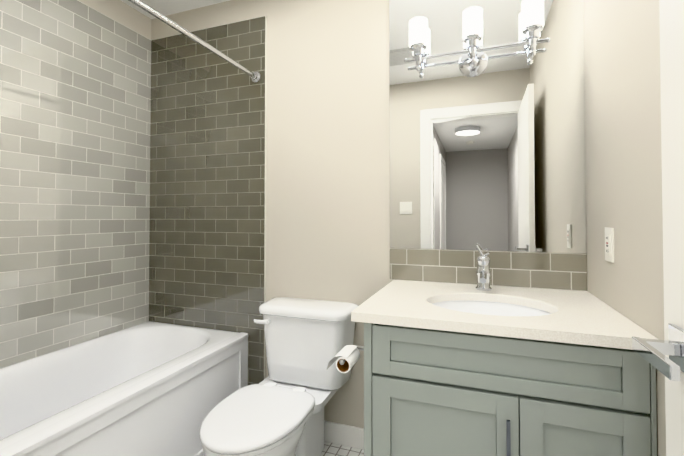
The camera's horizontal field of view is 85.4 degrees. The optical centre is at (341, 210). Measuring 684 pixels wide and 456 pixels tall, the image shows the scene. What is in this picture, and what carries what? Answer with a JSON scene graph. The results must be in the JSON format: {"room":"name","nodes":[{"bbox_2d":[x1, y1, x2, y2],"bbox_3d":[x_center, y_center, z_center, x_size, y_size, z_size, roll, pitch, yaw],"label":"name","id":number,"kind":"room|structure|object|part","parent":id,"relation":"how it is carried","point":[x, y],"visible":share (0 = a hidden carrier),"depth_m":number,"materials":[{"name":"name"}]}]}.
{"room":"bathroom","nodes":[
{"label":"bathroom","id":0,"kind":"room"},
{"bbox_2d":[79,0,151,38],"bbox_3d":[-1.594,-0.031,1.525,0.120,2.430,1.829,0,-1,20],"label":"wall","id":1,"kind":"structure","parent":0,"point":[121,12],"depth_m":2.20,"materials":[{"name":"beige paint"}]},
{"bbox_2d":[0,0,150,367],"bbox_3d":[-1.514,0.041,1.558,0.008,2.288,1.709,0,-1,20],"label":"wall tile","id":2,"kind":"structure","parent":1,"relation":"attached to","point":[75,98],"depth_m":1.90,"materials":[{"name":"grey tile"}]},
{"bbox_2d":[78,0,150,39],"bbox_3d":[-1.513,-1.105,1.577,0.009,0.003,1.709,0,-1,20],"label":"tile trim","id":3,"kind":"structure","parent":1,"relation":"attached to","point":[78,0],"depth_m":2.12,"materials":[{"name":"grey"}]},
{"bbox_2d":[121,0,229,18],"bbox_3d":[-0.396,-1.292,1.174,2.627,0.080,1.949,0,-1,20],"label":"ceiling","id":4,"kind":"structure","parent":0,"point":[166,7],"depth_m":2.23,"materials":[{"name":"white paint"}]},
{"bbox_2d":[320,441,363,455],"bbox_3d":[-1.077,1.175,-0.739,2.627,0.060,5.929,0,-1,20],"label":"floor","id":5,"kind":"structure","parent":0,"point":[332,449],"depth_m":1.84,"materials":[{"name":"tile"}]},
{"bbox_2d":[0,321,247,455],"bbox_3d":[-1.162,0.929,1.410,0.742,0.506,1.698,0,-1,20],"label":"bathtub","id":6,"kind":"object","parent":5,"relation":"on","point":[149,388],"visible":0.98,"depth_m":1.66,"materials":[{"name":"white ceramic"}]},
{"bbox_2d":[200,297,357,455],"bbox_3d":[-0.263,0.822,1.588,0.500,0.726,0.763,0,-1,20],"label":"toilet","id":7,"kind":"object","parent":5,"relation":"on","point":[278,410],"visible":0.98,"depth_m":1.70,"materials":[{"name":"white ceramic"}]},
{"bbox_3d":[-0.338,0.814,1.471,0.380,0.050,0.491,0,-1,20],"label":"seat","id":8,"kind":"part","parent":7,"relation":"part of","materials":[{"name":"white plastic"}]},
{"bbox_2d":[327,246,658,455],"bbox_3d":[0.480,0.664,1.350,0.884,1.035,0.714,0,-1,20],"label":"bathroom vanity","id":9,"kind":"object","parent":5,"relation":"on","point":[479,352],"visible":0.98,"depth_m":1.11,"materials":[{"name":"painted wood"},{"name":"quartz"},{"name":"brushed steel"}]},
{"bbox_2d":[351,280,658,349],"bbox_3d":[0.523,0.345,1.368,0.810,0.030,0.660,0,-1,20],"label":"countertop","id":10,"kind":"structure","parent":9,"relation":"on","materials":[{"name":"stone"}]},
{"bbox_2d":[476,246,491,290],"bbox_3d":[0.584,0.241,1.530,0.064,0.183,0.154,0,-1,20],"label":"faucet","id":11,"kind":"object","parent":10,"relation":"on","point":[483,271],"depth_m":1.55,"materials":[{"name":"silver metal"}]},
{"bbox_2d":[432,300,551,315],"bbox_3d":[0.521,0.439,1.318,0.471,0.160,0.374,0,-1,20],"label":"sink","id":12,"kind":"object","parent":10,"relation":"in","point":[486,307],"depth_m":1.46,"materials":[{"name":"white ceramic"}]},
{"bbox_2d":[151,0,586,427],"bbox_3d":[-0.083,-0.022,2.011,2.627,2.430,0.120,0,-1,20],"label":"wall","id":13,"kind":"structure","parent":0,"point":[328,184],"depth_m":1.95,"materials":[{"name":"beige paint"}]},
{"bbox_2d":[149,16,264,384],"bbox_3d":[-0.824,0.052,2.212,0.840,2.288,0.008,0,-1,20],"label":"wall tile","id":14,"kind":"structure","parent":13,"relation":"attached to","point":[207,193],"depth_m":2.20,"materials":[{"name":"grey tile"}]},
{"bbox_2d":[128,0,260,81],"bbox_3d":[-0.777,-0.769,1.300,0.060,0.060,1.700,0,-1,20],"label":"shower rod","id":15,"kind":"object","parent":14,"relation":"attached to","point":[255,76],"visible":1,"depth_m":1.62,"materials":[{"name":"silver metal"}]},
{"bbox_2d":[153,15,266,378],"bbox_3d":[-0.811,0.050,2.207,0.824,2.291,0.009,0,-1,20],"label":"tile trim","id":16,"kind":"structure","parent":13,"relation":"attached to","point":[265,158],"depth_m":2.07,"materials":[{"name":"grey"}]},
{"bbox_2d":[324,420,363,449],"bbox_3d":[-0.072,1.141,1.915,0.751,0.100,0.014,0,-1,20],"label":"baseboard","id":17,"kind":"structure","parent":13,"relation":"attached to","point":[345,435],"depth_m":1.87,"materials":[{"name":"white"}]},
{"bbox_2d":[389,0,586,252],"bbox_3d":[0.625,-0.467,1.693,0.830,1.293,0.005,0,-1,20],"label":"mirror","id":18,"kind":"object","parent":13,"relation":"attached to","point":[491,157],"visible":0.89,"depth_m":1.67,"materials":[{"name":"clear glass"}]},
{"bbox_2d":[404,0,550,76],"bbox_3d":[0.586,-0.754,1.661,0.618,0.276,0.092,0,-1,20],"label":"sconce","id":19,"kind":"object","parent":18,"relation":"attached to","point":[473,61],"visible":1,"depth_m":1.64,"materials":[{"name":"white glass"}]},
{"bbox_2d":[390,248,586,290],"bbox_3d":[0.625,0.258,1.679,0.830,0.153,0.009,0,-1,20],"label":"backsplash","id":20,"kind":"structure","parent":13,"relation":"attached to","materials":[{"name":"tile"}]},
{"bbox_2d":[584,0,665,455],"bbox_3d":[0.761,-0.046,0.667,0.120,2.430,1.829,0,-1,20],"label":"wall","id":21,"kind":"structure","parent":0,"point":[623,154],"depth_m":1.12,"materials":[{"name":"beige paint"}]},
{"bbox_2d":[605,227,613,262],"bbox_3d":[0.911,0.116,1.266,0.010,0.115,0.075,0,-1,20],"label":"electrical outlet","id":22,"kind":"object","parent":21,"relation":"attached to","point":[609,244],"visible":1,"depth_m":1.25,"materials":[{"name":"white plastic"}]},
{"bbox_2d":[632,0,683,455],"bbox_3d":[0.476,0.135,0.331,0.156,2.033,0.760,0,-1,20],"label":"door","id":23,"kind":"structure","parent":21,"relation":"in","point":[665,356],"depth_m":0.65,"materials":[{"name":"white painted wood"},{"name":"chrome metal"}]},
{"bbox_3d":[0.566,0.232,0.575,0.156,0.068,0.159,0,-1,20],"label":"handle","id":24,"kind":"part","parent":23,"relation":"part of","materials":[{"name":"silver metal"}]}
]}

